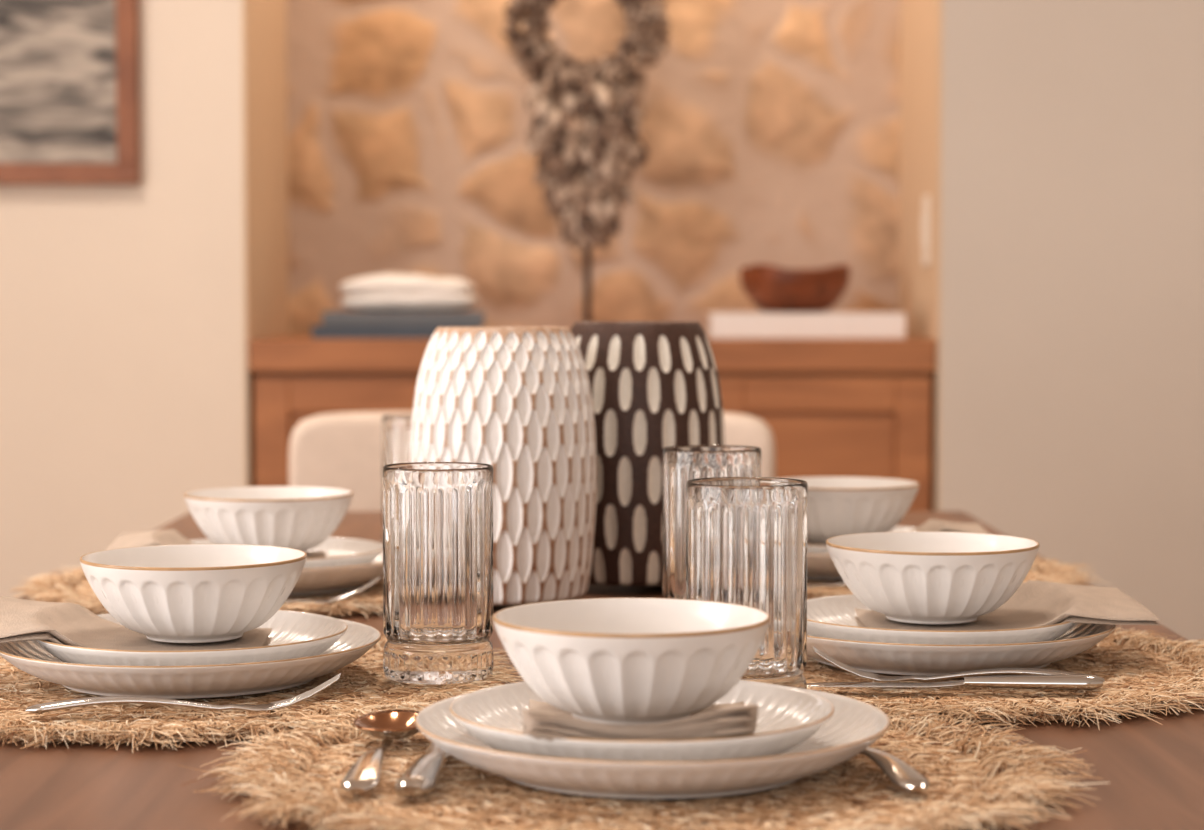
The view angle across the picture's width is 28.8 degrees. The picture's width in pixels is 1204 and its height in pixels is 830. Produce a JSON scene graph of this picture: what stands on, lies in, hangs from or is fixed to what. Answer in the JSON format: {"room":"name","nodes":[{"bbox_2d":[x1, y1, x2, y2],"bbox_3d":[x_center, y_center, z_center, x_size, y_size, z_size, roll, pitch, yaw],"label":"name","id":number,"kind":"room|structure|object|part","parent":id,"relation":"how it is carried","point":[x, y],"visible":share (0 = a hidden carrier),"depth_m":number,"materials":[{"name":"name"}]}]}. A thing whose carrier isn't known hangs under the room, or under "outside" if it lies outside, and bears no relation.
{"room":"dining room","nodes":[
{"label":"dining room","id":0,"kind":"room"},
{"bbox_2d":[0,0,245,597],"bbox_3d":[-1.974,-0.600,5.303,2.452,2.750,0.850,0,3,0],"label":"wall","id":1,"kind":"structure","parent":0,"point":[122,345],"depth_m":4.90,"materials":[{"name":"paint"}]},
{"bbox_2d":[0,0,139,183],"bbox_3d":[-1.456,-0.916,4.844,0.988,0.874,0.034,0,3,0],"label":"print","id":2,"kind":"object","parent":1,"relation":"attached to","point":[70,80],"visible":1,"depth_m":4.85,"materials":[{"name":"brown paper"}]},
{"bbox_2d":[242,0,288,486],"bbox_3d":[-0.745,-0.595,5.203,0.006,2.750,0.650,0,3,0],"label":"trim","id":3,"kind":"structure","parent":1,"relation":"attached to","point":[264,22],"depth_m":5.13,"materials":[{"name":"paint"}]},
{"bbox_2d":[287,0,899,335],"bbox_3d":[-0.020,-0.615,5.627,1.456,2.750,0.200,0,3,0],"label":"stone wall","id":4,"kind":"structure","parent":0,"point":[770,128],"depth_m":5.53,"materials":[{"name":"beige stone"}]},
{"bbox_2d":[807,582,846,587],"bbox_3d":[0.239,0.150,2.194,0.203,0.023,0.024,0,3,-3],"label":"fork","id":5,"kind":"object","parent":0,"point":[842,584],"depth_m":2.19,"materials":[{"name":"silver metal"}]},
{"bbox_2d":[939,0,1203,644],"bbox_3d":[1.954,-0.600,5.303,2.492,2.750,0.850,0,3,0],"label":"wall","id":6,"kind":"structure","parent":0,"point":[1072,326],"depth_m":4.89,"materials":[{"name":"grey paint"}]},
{"bbox_2d":[898,0,942,510],"bbox_3d":[0.705,-0.595,5.203,0.006,2.750,0.650,0,3,0],"label":"trim","id":7,"kind":"structure","parent":6,"relation":"attached to","point":[921,21],"depth_m":5.13,"materials":[{"name":"paint"}]},
{"bbox_2d":[921,195,929,265],"bbox_3d":[0.696,-0.397,5.042,0.012,0.150,0.070,0,3,0],"label":"light switch","id":8,"kind":"object","parent":7,"relation":"attached to","point":[925,217],"visible":1,"depth_m":5.02,"materials":[{"name":"white plastic"}]},
{"bbox_3d":[0.000,1.013,1.349,6.400,0.100,9.000,0,3,0],"label":"floor","id":9,"kind":"structure","parent":0,"visible":0},
{"bbox_2d":[289,411,774,510],"bbox_3d":[-0.102,0.439,3.244,0.710,0.868,0.580,0,3,0],"label":"dining chair","id":10,"kind":"object","parent":9,"relation":"on","point":[341,450],"visible":0.05,"depth_m":3.40,"materials":[{"name":"fabric"}]},
{"bbox_2d":[249,335,935,510],"bbox_3d":[-0.020,0.303,5.243,1.440,0.953,0.646,0,3,0],"label":"base cabinet","id":11,"kind":"object","parent":9,"relation":"on","point":[830,407],"visible":0.28,"depth_m":4.92,"materials":[{"name":"brown wood"}]},
{"bbox_2d":[312,325,484,338],"bbox_3d":[-0.441,-0.183,5.127,0.358,0.028,0.260,0,3,0],"label":"hardcover book","id":12,"kind":"object","parent":11,"relation":"on","point":[318,331],"visible":0.62,"depth_m":5.00,"materials":[{"name":"grey paper"}]},
{"bbox_2d":[322,311,486,324],"bbox_3d":[-0.427,-0.212,5.121,0.345,0.030,0.250,0,3,-2],"label":"hardcover book","id":13,"kind":"object","parent":12,"relation":"on","point":[328,317],"visible":1,"depth_m":5.00,"materials":[{"name":"grey paper"}]},
{"bbox_2d":[339,273,478,310],"bbox_3d":[-0.420,-0.269,5.123,0.300,0.081,0.220,0,3,0],"label":"throw","id":14,"kind":"object","parent":13,"relation":"on","point":[391,291],"visible":1,"depth_m":5.02,"materials":[{"name":"white fabric"}]},
{"bbox_2d":[500,0,671,321],"bbox_3d":[-0.036,-0.616,5.180,0.380,0.888,0.165,0,3,0],"label":"wreath","id":15,"kind":"object","parent":11,"relation":"on","point":[582,178],"visible":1,"depth_m":5.15,"materials":[{"name":"shell"},{"name":"dark iron"}]},
{"bbox_2d":[705,313,905,338],"bbox_3d":[0.440,-0.197,5.146,0.416,0.055,0.300,0,3,0],"label":"book","id":16,"kind":"object","parent":11,"relation":"on","point":[720,325],"visible":0.94,"depth_m":5.00,"materials":[{"name":"white paper"}]},
{"bbox_2d":[740,264,849,311],"bbox_3d":[0.425,-0.278,5.139,0.240,0.105,0.239,0,3,0],"label":"carved wooden bowl","id":17,"kind":"object","parent":16,"relation":"on","point":[770,288],"visible":1,"depth_m":5.06,"materials":[{"name":"brown wood"}]},
{"bbox_2d":[0,511,1203,829],"bbox_3d":[-0.033,0.552,2.108,1.035,0.750,2.080,0,3,0],"label":"dining table","id":18,"kind":"object","parent":9,"relation":"on","point":[1154,771],"visible":0.09,"depth_m":1.37,"materials":[{"name":"brown wood"}]},
{"bbox_2d":[9,566,382,617],"bbox_3d":[-0.321,0.162,2.249,0.485,0.014,0.483,0,3,-4],"label":"placemat","id":19,"kind":"object","parent":18,"relation":"on","point":[74,587],"visible":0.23,"depth_m":2.15,"materials":[{"name":"beige wicker"}]},
{"bbox_2d":[285,577,379,603],"bbox_3d":[-0.299,0.156,2.075,0.203,0.023,0.024,0,3,-3],"label":"fork","id":20,"kind":"object","parent":19,"relation":"on","point":[342,597],"depth_m":2.07,"materials":[{"name":"silver metal"}]},
{"bbox_2d":[289,553,382,595],"bbox_3d":[-0.318,0.148,2.239,0.274,0.030,0.274,1,3,15],"label":"dinner plate","id":21,"kind":"object","parent":19,"relation":"on","point":[311,581],"visible":0.28,"depth_m":2.15,"materials":[{"name":"white ceramic"}]},
{"bbox_2d":[189,537,382,568],"bbox_3d":[-0.318,0.141,2.239,0.222,0.029,0.222,0,3,-9],"label":"salad plate","id":22,"kind":"object","parent":21,"relation":"on","point":[342,552],"visible":0.16,"depth_m":2.29,"materials":[{"name":"ceramic"}]},
{"bbox_2d":[107,529,327,558],"bbox_3d":[-0.368,0.130,2.239,0.201,0.036,0.100,0,3,0],"label":"linen napkin","id":23,"kind":"object","parent":22,"relation":"on","point":[156,537],"visible":0.27,"depth_m":2.24,"materials":[{"name":"beige fabric"}]},
{"bbox_2d":[184,486,352,552],"bbox_3d":[-0.318,0.103,2.237,0.160,0.059,0.160,1,3,17],"label":"ceramic bowl","id":24,"kind":"object","parent":23,"relation":"on","point":[302,518],"visible":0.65,"depth_m":2.19,"materials":[{"name":"ceramic"}]},
{"bbox_2d":[0,631,523,753],"bbox_3d":[-0.304,0.189,1.679,0.519,0.014,0.522,1,3,15],"label":"placemat","id":25,"kind":"object","parent":18,"relation":"on","point":[362,684],"visible":0.44,"depth_m":1.56,"materials":[{"name":"beige wicker"}]},
{"bbox_2d":[26,673,340,712],"bbox_3d":[-0.273,0.182,1.527,0.203,0.023,0.024,0,3,-3],"label":"fork","id":26,"kind":"object","parent":25,"relation":"on","point":[81,702],"depth_m":1.52,"materials":[{"name":"silver metal"}]},
{"bbox_2d":[0,619,380,698],"bbox_3d":[-0.296,0.174,1.680,0.274,0.030,0.274,-1,3,-29],"label":"dinner plate","id":27,"kind":"object","parent":25,"relation":"on","point":[238,679],"visible":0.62,"depth_m":1.58,"materials":[{"name":"white ceramic"}]},
{"bbox_2d":[36,610,347,665],"bbox_3d":[-0.294,0.167,1.680,0.222,0.029,0.222,1,3,27],"label":"salad plate","id":28,"kind":"object","parent":27,"relation":"on","point":[294,634],"visible":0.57,"depth_m":1.60,"materials":[{"name":"ceramic"}]},
{"bbox_2d":[0,596,271,650],"bbox_3d":[-0.360,0.153,1.673,0.240,0.044,0.127,0,3,-5],"label":"linen napkin","id":29,"kind":"object","parent":28,"relation":"on","point":[71,624],"visible":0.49,"depth_m":1.67,"materials":[{"name":"beige fabric"}]},
{"bbox_2d":[80,544,306,642],"bbox_3d":[-0.292,0.130,1.678,0.160,0.059,0.160,0,3,2],"label":"ceramic bowl","id":30,"kind":"object","parent":29,"relation":"on","point":[180,593],"visible":1,"depth_m":1.63,"materials":[{"name":"ceramic"}]},
{"bbox_2d":[382,462,493,684],"bbox_3d":[-0.117,0.112,1.672,0.079,0.151,0.079,-2,3,-35],"label":"glass","id":31,"kind":"object","parent":25,"relation":"on","point":[438,516],"visible":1,"depth_m":1.64,"materials":[{"name":"clear glass"}]},
{"bbox_2d":[382,414,411,515],"bbox_3d":[-0.205,0.077,2.607,0.079,0.151,0.079,-1,3,-22],"label":"glass","id":32,"kind":"object","parent":18,"relation":"on","point":[395,428],"visible":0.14,"depth_m":2.57,"materials":[{"name":"clear"}]},
{"bbox_2d":[409,326,596,604],"bbox_3d":[-0.091,0.043,2.144,0.172,0.246,0.171,2,4,40],"label":"vase","id":33,"kind":"object","parent":18,"relation":"on","point":[515,400],"visible":0.85,"depth_m":2.08,"materials":[{"name":"white ceramic"}]},
{"bbox_2d":[178,696,1109,829],"bbox_3d":[0.020,0.203,1.369,0.527,0.014,0.524,-1,3,-12],"label":"placemat","id":34,"kind":"object","parent":18,"relation":"on","point":[974,776],"visible":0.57,"depth_m":1.28,"materials":[{"name":"beige wicker"}]},
{"bbox_2d":[341,710,419,792],"bbox_3d":[-0.130,0.195,1.367,0.047,0.012,0.197,0,3,2],"label":"spoon","id":35,"kind":"object","parent":34,"relation":"on","point":[388,725],"visible":0.94,"depth_m":1.40,"materials":[{"name":"silver metal"}]},
{"bbox_2d":[395,741,450,796],"bbox_3d":[-0.096,0.197,1.362,0.022,0.010,0.212,0,3,3],"label":"knife","id":36,"kind":"object","parent":34,"relation":"on","point":[421,778],"depth_m":1.28,"materials":[{"name":"silver metal"}]},
{"bbox_2d":[415,685,889,798],"bbox_3d":[0.029,0.189,1.357,0.274,0.030,0.274,0,3,0],"label":"dinner plate","id":37,"kind":"object","parent":34,"relation":"on","point":[854,725],"visible":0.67,"depth_m":1.26,"materials":[{"name":"white ceramic"}]},
{"bbox_2d":[450,680,833,760],"bbox_3d":[0.023,0.182,1.357,0.222,0.029,0.222,0,3,1],"label":"salad plate","id":38,"kind":"object","parent":37,"relation":"on","point":[787,717],"visible":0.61,"depth_m":1.30,"materials":[{"name":"ceramic"}]},
{"bbox_2d":[520,699,758,741],"bbox_3d":[0.020,0.171,1.330,0.129,0.039,0.153,0,3,0],"label":"linen napkin","id":39,"kind":"object","parent":38,"relation":"on","point":[543,720],"visible":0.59,"depth_m":1.26,"materials":[{"name":"beige fabric"}]},
{"bbox_2d":[493,598,769,724],"bbox_3d":[0.017,0.145,1.355,0.160,0.059,0.160,-1,3,-19],"label":"ceramic bowl","id":40,"kind":"object","parent":39,"relation":"on","point":[617,661],"visible":0.96,"depth_m":1.31,"materials":[{"name":"ceramic"}]},
{"bbox_2d":[686,477,807,688],"bbox_3d":[0.094,0.119,1.523,0.079,0.151,0.079,0,3,2],"label":"glass","id":41,"kind":"object","parent":34,"relation":"on","point":[746,537],"visible":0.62,"depth_m":1.49,"materials":[{"name":"clear glass"}]},
{"bbox_2d":[819,690,929,790],"bbox_3d":[0.150,0.189,1.372,0.024,0.023,0.203,-1,3,-12],"label":"fork","id":42,"kind":"object","parent":34,"relation":"on","point":[902,775],"depth_m":1.30,"materials":[{"name":"silver metal"}]},
{"bbox_2d":[571,321,724,585],"bbox_3d":[0.034,0.034,2.284,0.172,0.250,0.172,1,3,28],"label":"vase","id":43,"kind":"object","parent":18,"relation":"on","point":[655,385],"visible":0.54,"depth_m":2.21,"materials":[{"name":"black ceramic"}]},
{"bbox_2d":[646,556,1109,599],"bbox_3d":[0.266,0.157,2.352,0.472,0.014,0.475,2,4,40],"label":"placemat","id":44,"kind":"object","parent":18,"relation":"on","point":[1065,573],"visible":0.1,"depth_m":2.29,"materials":[{"name":"beige wicker"}]},
{"bbox_2d":[807,554,842,579],"bbox_3d":[0.240,0.142,2.369,0.274,0.030,0.274,0,3,-7],"label":"dinner plate","id":45,"kind":"object","parent":44,"relation":"on","point":[819,566],"visible":0.06,"depth_m":2.25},
{"bbox_3d":[0.240,0.142,2.369,0.274,0.030,0.274,0,3,-7],"label":"plate","id":46,"kind":"part","parent":45,"relation":"part of","materials":[{"name":"ceramic"}]},
{"bbox_2d":[807,526,916,553],"bbox_3d":[0.240,0.135,2.369,0.222,0.029,0.222,-3,4,-43],"label":"salad plate","id":47,"kind":"object","parent":45,"relation":"on","point":[811,549],"visible":0.02,"depth_m":2.27,"materials":[{"name":"ceramic"}]},
{"bbox_2d":[807,519,989,544],"bbox_3d":[0.290,0.124,2.369,0.200,0.035,0.101,0,3,0],"label":"linen napkin","id":48,"kind":"object","parent":47,"relation":"on","point":[932,525],"visible":0.22,"depth_m":2.37,"materials":[{"name":"beige fabric"}]},
{"bbox_2d":[789,477,918,542],"bbox_3d":[0.240,0.097,2.367,0.160,0.059,0.160,0,3,-3],"label":"ceramic bowl","id":49,"kind":"object","parent":48,"relation":"on","point":[837,506],"visible":0.66,"depth_m":2.31,"materials":[{"name":"ceramic"}]},
{"bbox_2d":[803,626,1203,729],"bbox_3d":[0.247,0.186,1.751,0.519,0.014,0.522,-2,4,-43],"label":"placemat","id":50,"kind":"object","parent":18,"relation":"on","point":[1142,672],"visible":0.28,"depth_m":1.63,"materials":[{"name":"beige wicker"}]},
{"bbox_2d":[662,445,760,598],"bbox_3d":[0.088,0.102,1.877,0.079,0.151,0.079,2,4,41],"label":"glass","id":51,"kind":"object","parent":50,"relation":"on","point":[681,464],"visible":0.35,"depth_m":1.85,"materials":[{"name":"clear glass"}]},
{"bbox_2d":[806,674,1102,689],"bbox_3d":[0.239,0.184,1.620,0.212,0.010,0.022,0,3,2],"label":"knife","id":52,"kind":"object","parent":50,"relation":"on","point":[1062,681],"depth_m":1.61,"materials":[{"name":"silver metal"}]},
{"bbox_2d":[813,647,1104,681],"bbox_3d":[0.251,0.176,1.646,0.203,0.023,0.024,0,3,2],"label":"fork","id":53,"kind":"object","parent":50,"relation":"on","point":[992,671],"depth_m":1.64,"materials":[{"name":"silver metal"}]},
{"bbox_2d":[807,623,1115,675],"bbox_3d":[0.250,0.170,1.777,0.274,0.030,0.274,2,3,38],"label":"dinner plate","id":54,"kind":"object","parent":50,"relation":"on","point":[874,657],"visible":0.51,"depth_m":1.67,"materials":[{"name":"white ceramic"}]},
{"bbox_2d":[807,594,1075,644],"bbox_3d":[0.250,0.163,1.777,0.222,0.029,0.222,1,3,16],"label":"salad plate","id":55,"kind":"object","parent":54,"relation":"on","point":[832,617],"visible":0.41,"depth_m":1.69,"materials":[{"name":"ceramic"}]},
{"bbox_2d":[854,580,1160,630],"bbox_3d":[0.305,0.151,1.783,0.213,0.038,0.153,0,3,0],"label":"linen napkin","id":56,"kind":"object","parent":55,"relation":"on","point":[1036,603],"visible":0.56,"depth_m":1.77,"materials":[{"name":"beige fabric"}]},
{"bbox_2d":[826,531,1038,623],"bbox_3d":[0.250,0.125,1.775,0.162,0.059,0.162,2,3,33],"label":"ceramic bowl","id":57,"kind":"object","parent":56,"relation":"on","point":[917,577],"visible":1,"depth_m":1.73,"materials":[{"name":"ceramic"}]}
]}

